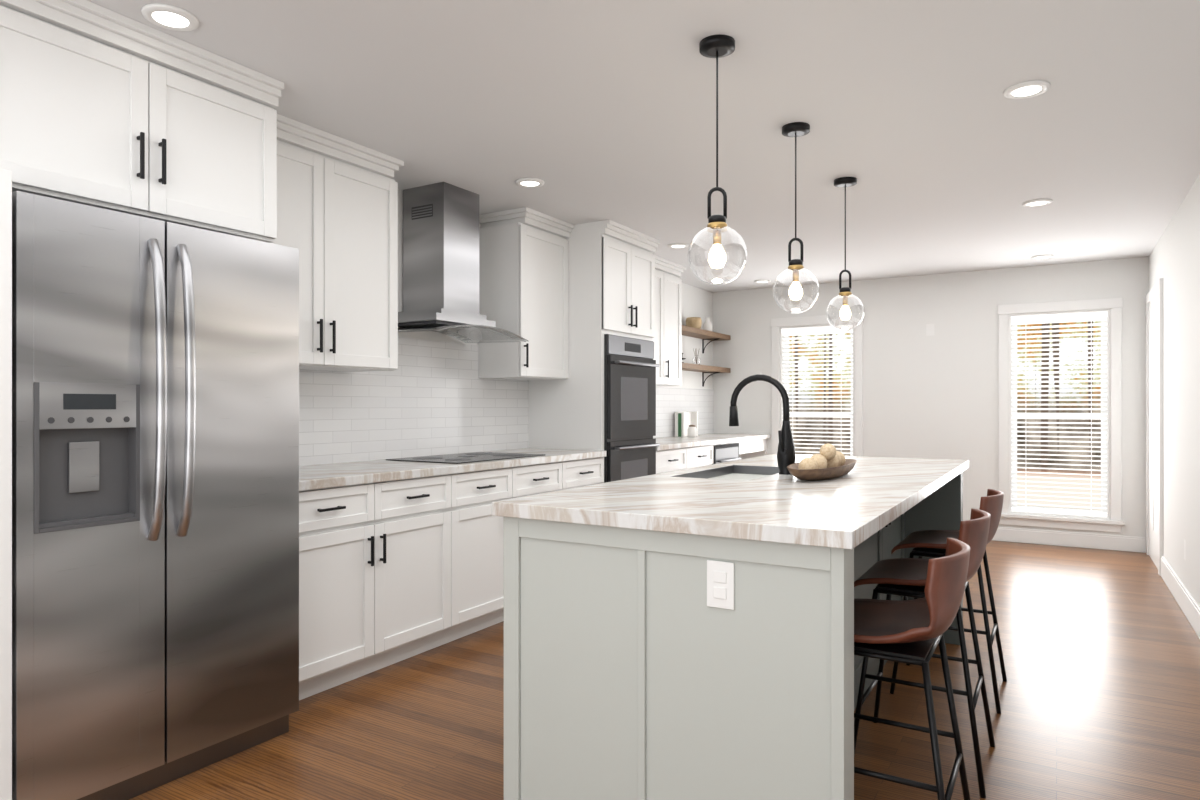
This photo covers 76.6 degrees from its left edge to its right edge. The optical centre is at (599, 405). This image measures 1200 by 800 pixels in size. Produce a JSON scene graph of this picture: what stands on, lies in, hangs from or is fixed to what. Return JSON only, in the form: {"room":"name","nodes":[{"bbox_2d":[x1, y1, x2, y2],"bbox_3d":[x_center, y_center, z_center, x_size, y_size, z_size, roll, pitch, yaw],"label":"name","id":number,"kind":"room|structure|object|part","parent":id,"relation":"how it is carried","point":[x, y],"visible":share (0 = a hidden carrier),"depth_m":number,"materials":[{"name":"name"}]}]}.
{"room":"kitchen","nodes":[
{"label":"kitchen","id":0,"kind":"room"},
{"bbox_2d":[398,189,712,388],"bbox_3d":[-1.234,-0.010,4.305,0.150,2.440,9.610,0,0,31],"label":"wall","id":1,"kind":"structure","parent":0,"point":[697,302],"depth_m":7.71,"materials":[{"name":"white paint"}]},
{"bbox_2d":[0,0,283,242],"bbox_3d":[-1.740,-0.930,2.655,0.682,0.600,0.960,0,0,31],"label":"upper cabinet","id":2,"kind":"object","parent":1,"relation":"attached to","point":[103,107],"visible":1,"depth_m":2.46,"materials":[{"name":"white wood"}]},
{"bbox_2d":[271,114,403,371],"bbox_3d":[-1.384,-0.705,3.529,0.392,1.050,0.905,0,0,31],"label":"upper cabinet","id":3,"kind":"object","parent":1,"relation":"attached to","point":[337,211],"visible":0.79,"depth_m":3.54,"materials":[{"name":"white wood"}]},
{"bbox_2d":[299,369,528,465],"bbox_3d":[-1.144,0.077,4.298,0.012,0.515,2.470,0,0,31],"label":"backsplash","id":4,"kind":"structure","parent":1,"relation":"attached to","point":[344,417],"depth_m":4.33,"materials":[{"name":"tile"}]},
{"bbox_2d":[363,337,477,377],"bbox_3d":[-1.050,-0.285,4.454,0.012,0.210,1.023,0,0,31],"label":"backsplash","id":5,"kind":"structure","parent":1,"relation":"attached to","point":[428,357],"depth_m":4.55,"materials":[{"name":"tile"}]},
{"bbox_2d":[398,182,528,342],"bbox_3d":[-0.833,-0.806,4.327,0.490,0.847,0.770,0,0,31],"label":"range hood","id":6,"kind":"object","parent":1,"relation":"attached to","point":[440,257],"visible":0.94,"depth_m":4.26,"materials":[{"name":"silver metal"}]},
{"bbox_2d":[477,207,573,379],"bbox_3d":[-0.484,-0.705,5.027,0.392,1.050,0.540,0,0,31],"label":"upper cabinet","id":7,"kind":"object","parent":1,"relation":"attached to","point":[523,272],"visible":0.96,"depth_m":4.84,"materials":[{"name":"white wood"}]},
{"bbox_2d":[653,255,685,385],"bbox_3d":[0.317,-0.705,6.360,0.392,1.050,1.080,0,0,31],"label":"upper cabinet","id":8,"kind":"object","parent":1,"relation":"attached to","point":[667,339],"visible":0.29,"depth_m":6.51,"materials":[{"name":"white wood"}]},
{"bbox_2d":[653,387,713,437],"bbox_3d":[0.552,0.077,7.120,0.012,0.515,2.625,0,0,31],"label":"backsplash","id":9,"kind":"structure","parent":1,"relation":"attached to","point":[670,401],"depth_m":7.54,"materials":[{"name":"tile"}]},
{"bbox_2d":[682,363,730,386],"bbox_3d":[0.916,-0.305,7.534,0.210,0.200,1.520,0,0,31],"label":"shelf","id":10,"kind":"object","parent":1,"relation":"attached to","point":[703,369],"visible":0.48,"depth_m":7.66,"materials":[{"name":"brown wood"}]},
{"bbox_2d":[693,348,700,363],"bbox_3d":[0.968,-0.490,7.611,0.080,0.171,0.096,0,0,31],"label":"jar","id":11,"kind":"object","parent":10,"relation":"on","point":[696,357],"visible":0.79,"depth_m":7.60,"materials":[{"name":"clear glass"}]},
{"bbox_2d":[682,325,730,352],"bbox_3d":[0.916,-0.655,7.534,0.210,0.200,1.520,0,0,31],"label":"shelf","id":12,"kind":"object","parent":1,"relation":"attached to","point":[703,335],"visible":0.58,"depth_m":7.70,"materials":[{"name":"brown wood"}]},
{"bbox_2d":[686,317,701,328],"bbox_3d":[0.931,-0.815,7.549,0.160,0.120,0.160,0,0,31],"label":"basket","id":13,"kind":"object","parent":12,"relation":"on","point":[695,322],"visible":0.79,"depth_m":7.48,"materials":[{"name":"beige wicker"}]},
{"bbox_2d":[703,317,711,330],"bbox_3d":[1.111,-0.835,7.849,0.100,0.160,0.100,0,0,31],"label":"vase","id":14,"kind":"object","parent":12,"relation":"on","point":[707,324],"visible":0.81,"depth_m":7.82,"materials":[{"name":"white ceramic"}]},
{"bbox_2d":[88,0,1199,292],"bbox_3d":[0.481,-1.270,3.275,4.150,0.080,9.610,0,0,31],"label":"ceiling","id":15,"kind":"structure","parent":0,"point":[938,144],"depth_m":3.19,"materials":[{"name":"white paint"}]},
{"bbox_2d":[141,3,198,30],"bbox_3d":[-1.357,-1.224,2.402,0.160,0.012,0.160,0,0,31],"label":"recessed light","id":16,"kind":"object","parent":15,"relation":"in","point":[170,17],"visible":1,"depth_m":2.39,"materials":[{"name":"white plastic"}]},
{"bbox_2d":[515,178,543,187],"bbox_3d":[-0.385,-1.224,4.175,0.160,0.012,0.160,0,0,31],"label":"recessed light","id":17,"kind":"object","parent":15,"relation":"in","point":[529,182],"visible":0.98,"depth_m":4.15,"materials":[{"name":"white plastic"}]},
{"bbox_2d":[668,243,688,247],"bbox_3d":[0.599,-1.224,5.812,0.160,0.012,0.160,0,0,31],"label":"recessed light","id":18,"kind":"object","parent":15,"relation":"in","point":[678,245],"visible":0.98,"depth_m":5.78,"materials":[{"name":"white plastic"}]},
{"bbox_2d":[688,34,746,284],"bbox_3d":[0.397,-0.820,2.575,0.200,0.820,0.200,0,0,31],"label":"pendant light","id":19,"kind":"object","parent":15,"relation":"hanging from","point":[717,46],"visible":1,"depth_m":2.56,"materials":[{"name":"clear glass"}]},
{"bbox_2d":[754,280,770,282],"bbox_3d":[1.598,-1.224,7.475,0.160,0.012,0.160,0,0,31],"label":"recessed light","id":20,"kind":"object","parent":15,"relation":"in","point":[761,281],"visible":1,"depth_m":7.46,"materials":[{"name":"white"}]},
{"bbox_2d":[773,122,818,312],"bbox_3d":[0.863,-0.820,3.351,0.200,0.820,0.200,0,0,31],"label":"pendant light","id":21,"kind":"object","parent":15,"relation":"hanging from","point":[796,130],"visible":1,"depth_m":3.34,"materials":[{"name":"clear glass"}]},
{"bbox_2d":[826,177,864,330],"bbox_3d":[1.335,-0.820,4.135,0.200,0.820,0.200,0,0,31],"label":"pendant light","id":22,"kind":"object","parent":15,"relation":"hanging from","point":[845,293],"visible":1,"depth_m":4.12,"materials":[{"name":"clear glass"}]},
{"bbox_2d":[1003,80,1050,98],"bbox_3d":[1.655,-1.224,2.949,0.160,0.012,0.160,0,0,31],"label":"recessed light","id":23,"kind":"object","parent":15,"relation":"in","point":[1027,89],"visible":0.98,"depth_m":2.93,"materials":[{"name":"white"}]},
{"bbox_2d":[1022,199,1052,206],"bbox_3d":[2.639,-1.224,4.586,0.160,0.012,0.160,0,0,31],"label":"recessed light","id":24,"kind":"object","parent":15,"relation":"in","point":[1035,202],"visible":1,"depth_m":4.56,"materials":[{"name":"white"}]},
{"bbox_2d":[1031,254,1053,258],"bbox_3d":[3.638,-1.224,6.249,0.160,0.012,0.160,0,0,31],"label":"recessed light","id":25,"kind":"object","parent":15,"relation":"in","point":[1042,256],"visible":1,"depth_m":6.23,"materials":[{"name":"white"}]},
{"bbox_2d":[129,540,1199,799],"bbox_3d":[0.481,1.250,3.275,4.150,0.080,9.610,0,0,31],"label":"floor","id":26,"kind":"structure","parent":0,"point":[1099,692],"depth_m":2.96,"materials":[{"name":"brown wood"}]},
{"bbox_2d":[0,169,298,799],"bbox_3d":[-1.665,0.290,2.596,0.872,1.840,0.935,0,0,31],"label":"refrigerator","id":27,"kind":"object","parent":26,"relation":"on","point":[155,503],"depth_m":2.32,"materials":[{"name":"silver metal"}]},
{"bbox_3d":[-1.927,0.290,2.229,0.800,1.840,0.035,0,0,31],"label":"fridge side panel","id":28,"kind":"part","parent":27,"relation":"part of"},
{"bbox_2d":[299,473,462,699],"bbox_3d":[-1.246,0.772,3.528,0.630,0.876,1.045,0,0,31],"label":"base cabinet","id":29,"kind":"object","parent":26,"relation":"on","point":[393,572],"depth_m":3.36,"materials":[{"name":"white wood"}]},
{"bbox_2d":[299,448,605,490],"bbox_3d":[-0.865,0.315,4.131,0.638,0.040,2.470,0,0,31],"label":"countertop","id":30,"kind":"structure","parent":29,"relation":"on","point":[320,476],"depth_m":3.71,"materials":[{"name":"stone"}]},
{"bbox_2d":[386,452,544,463],"bbox_3d":[-0.745,0.292,4.332,0.510,0.007,0.780,0,0,31],"label":"cooktop","id":31,"kind":"object","parent":30,"relation":"in","point":[461,458],"visible":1,"depth_m":4.26,"materials":[{"name":"black glass"}]},
{"bbox_2d":[463,461,570,636],"bbox_3d":[-0.752,0.772,4.351,0.630,0.876,1.102,0,0,31],"label":"base cabinet","id":32,"kind":"object","parent":26,"relation":"on","point":[483,532],"depth_m":4.03,"materials":[{"name":"white wood"}]},
{"bbox_2d":[571,457,603,487],"bbox_3d":[-0.385,0.772,4.961,0.630,0.876,0.551,0,0,31],"label":"base cabinet","id":33,"kind":"object","parent":26,"relation":"on","point":[584,472],"depth_m":4.86,"materials":[{"name":"white wood"}]},
{"bbox_2d":[529,220,659,482],"bbox_3d":[-0.018,-0.010,5.497,0.708,2.440,0.745,0,0,31],"label":"tall cabinet","id":34,"kind":"object","parent":26,"relation":"on","point":[602,397],"visible":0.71,"depth_m":5.18,"materials":[{"name":"white painted wood"},{"name":"black metal handles"}]},
{"bbox_2d":[504,517,853,799],"bbox_3d":[0.162,0.765,2.026,0.980,0.890,0.100,0,0,31],"label":"kitchen island","id":35,"kind":"object","parent":26,"relation":"on","point":[639,664],"visible":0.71,"depth_m":1.96,"materials":[{"name":"grey wood"}]},
{"bbox_2d":[656,444,715,473],"bbox_3d":[0.435,0.772,6.319,0.637,0.876,1.131,0,0,31],"label":"base cabinet","id":36,"kind":"object","parent":26,"relation":"on","point":[670,460],"depth_m":6.13,"materials":[{"name":"white wood"}]},
{"bbox_2d":[656,433,770,450],"bbox_3d":[0.831,0.315,6.953,0.638,0.040,2.625,0,0,31],"label":"countertop","id":37,"kind":"structure","parent":36,"relation":"on","point":[669,443],"depth_m":6.81,"materials":[{"name":"stone"}]},
{"bbox_2d":[675,412,697,436],"bbox_3d":[0.850,0.175,7.414,0.140,0.240,0.265,0,0,31],"label":"books","id":38,"kind":"object","parent":37,"relation":"on","point":[684,421],"visible":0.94,"depth_m":7.33,"materials":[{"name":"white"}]},
{"bbox_2d":[688,425,696,436],"bbox_3d":[0.872,0.237,7.199,0.084,0.116,0.083,0,0,31],"label":"jar","id":39,"kind":"object","parent":37,"relation":"on","point":[692,430],"visible":1,"depth_m":7.17,"materials":[{"name":"white ceramic"}]},
{"bbox_2d":[716,442,739,463],"bbox_3d":[0.869,0.772,7.042,0.637,0.876,0.673,0,0,31],"label":"microwave","id":40,"kind":"object","parent":26,"relation":"on","point":[725,452],"depth_m":6.90,"materials":[{"name":"white metal"}]},
{"bbox_2d":[707,473,903,709],"bbox_3d":[0.681,0.765,3.149,0.773,0.890,2.360,0,0,31],"label":"kitchen island","id":41,"kind":"object","parent":26,"relation":"on","point":[873,549],"visible":0.02,"depth_m":3.35,"materials":[{"name":"grey wood"}]},
{"bbox_2d":[492,454,968,548],"bbox_3d":[0.797,0.300,3.079,1.025,0.040,2.620,0,0,31],"label":"island countertop","id":42,"kind":"structure","parent":41,"relation":"on","point":[863,499],"depth_m":2.23,"materials":[{"name":"stone"}]},
{"bbox_2d":[729,374,795,474],"bbox_3d":[0.672,0.073,3.177,0.286,0.413,0.095,0,0,31],"label":"faucet","id":43,"kind":"object","parent":42,"relation":"on","point":[786,455],"visible":0.9,"depth_m":3.12,"materials":[{"name":"black metal"}]},
{"bbox_2d":[787,444,855,479],"bbox_3d":[0.895,0.214,3.043,0.207,0.131,0.702,0,0,31],"label":"dough bowl","id":44,"kind":"object","parent":42,"relation":"on","point":[829,461],"visible":1,"depth_m":2.89,"materials":[{"name":"brown wood"}]},
{"bbox_2d":[854,538,969,799],"bbox_3d":[0.758,0.788,2.029,0.417,0.846,0.427,0,0,31],"label":"bar stool","id":45,"kind":"object","parent":26,"relation":"on","point":[909,631],"visible":0.65,"depth_m":1.90,"materials":[{"name":"brown leather"}]},
{"bbox_2d":[854,508,994,797],"bbox_3d":[1.119,0.788,2.629,0.417,0.846,0.427,0,0,31],"label":"bar stool","id":46,"kind":"object","parent":26,"relation":"on","point":[907,577],"visible":0.79,"depth_m":2.55,"materials":[{"name":"brown leather"}]},
{"bbox_2d":[904,472,962,644],"bbox_3d":[1.429,0.765,4.135,0.980,0.890,0.100,0,0,31],"label":"kitchen island","id":47,"kind":"object","parent":26,"relation":"on","point":[940,508],"visible":0.08,"depth_m":3.89,"materials":[{"name":"grey wood"}]},
{"bbox_2d":[890,489,1006,713],"bbox_3d":[1.505,0.788,3.272,0.417,0.846,0.427,0,0,31],"label":"bar stool","id":48,"kind":"object","parent":26,"relation":"on","point":[928,543],"visible":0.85,"depth_m":3.19,"materials":[{"name":"brown leather"}]},
{"bbox_2d":[713,257,1148,537],"bbox_3d":[2.914,-0.010,7.325,3.850,2.440,0.160,0,0,31],"label":"wall","id":49,"kind":"structure","parent":0,"point":[930,366],"depth_m":7.07,"materials":[{"name":"white paint"}]},
{"bbox_2d":[998,298,1124,532],"bbox_3d":[3.998,0.077,6.634,0.950,1.965,0.190,0,0,31],"label":"window","id":50,"kind":"structure","parent":49,"relation":"in","point":[1104,417],"depth_m":6.59,"materials":[{"name":"white"}]},
{"bbox_2d":[992,527,1145,552],"bbox_3d":[3.143,1.147,7.086,3.170,0.125,0.015,0,0,31],"label":"baseboard","id":51,"kind":"structure","parent":49,"relation":"attached to","point":[1089,540],"depth_m":6.53,"materials":[{"name":"white wood"}]},
{"bbox_2d":[1149,174,1199,606],"bbox_3d":[2.195,-0.010,2.245,0.150,2.440,9.610,0,0,31],"label":"wall","id":52,"kind":"structure","parent":0,"point":[1174,259],"depth_m":4.58,"materials":[{"name":"white paint"}]},
{"bbox_2d":[1146,278,1162,575],"bbox_3d":[4.246,0.150,5.825,0.022,2.120,0.960,0,0,31],"label":"door","id":53,"kind":"structure","parent":52,"relation":"in","point":[1154,423],"depth_m":5.78,"materials":[{"name":"white wood"}]},
{"bbox_2d":[1161,556,1199,638],"bbox_3d":[1.863,1.137,1.853,0.015,0.145,8.295,0,0,31],"label":"baseboard","id":54,"kind":"structure","parent":52,"relation":"attached to","point":[1187,603],"depth_m":4.51,"materials":[{"name":"white wood"}]},
{"label":"outside","id":55,"kind":"structure","parent":0,"visible":0},
{"bbox_2d":[790,318,1100,509],"bbox_3d":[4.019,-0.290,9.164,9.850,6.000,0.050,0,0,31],"label":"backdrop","id":56,"kind":"structure","parent":55,"point":[1019,429],"depth_m":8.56,"materials":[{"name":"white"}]},
{"bbox_3d":[2.224,1.085,7.740,0.760,0.250,0.160,0,0,31],"label":"wall","id":57,"kind":"structure","parent":0,"visible":0},
{"bbox_2d":[771,313,863,456],"bbox_3d":[2.206,0.077,7.710,0.950,1.965,0.190,0,0,31],"label":"window","id":58,"kind":"structure","parent":57,"relation":"in","point":[786,333],"depth_m":7.69,"materials":[{"name":"white"}]}
]}

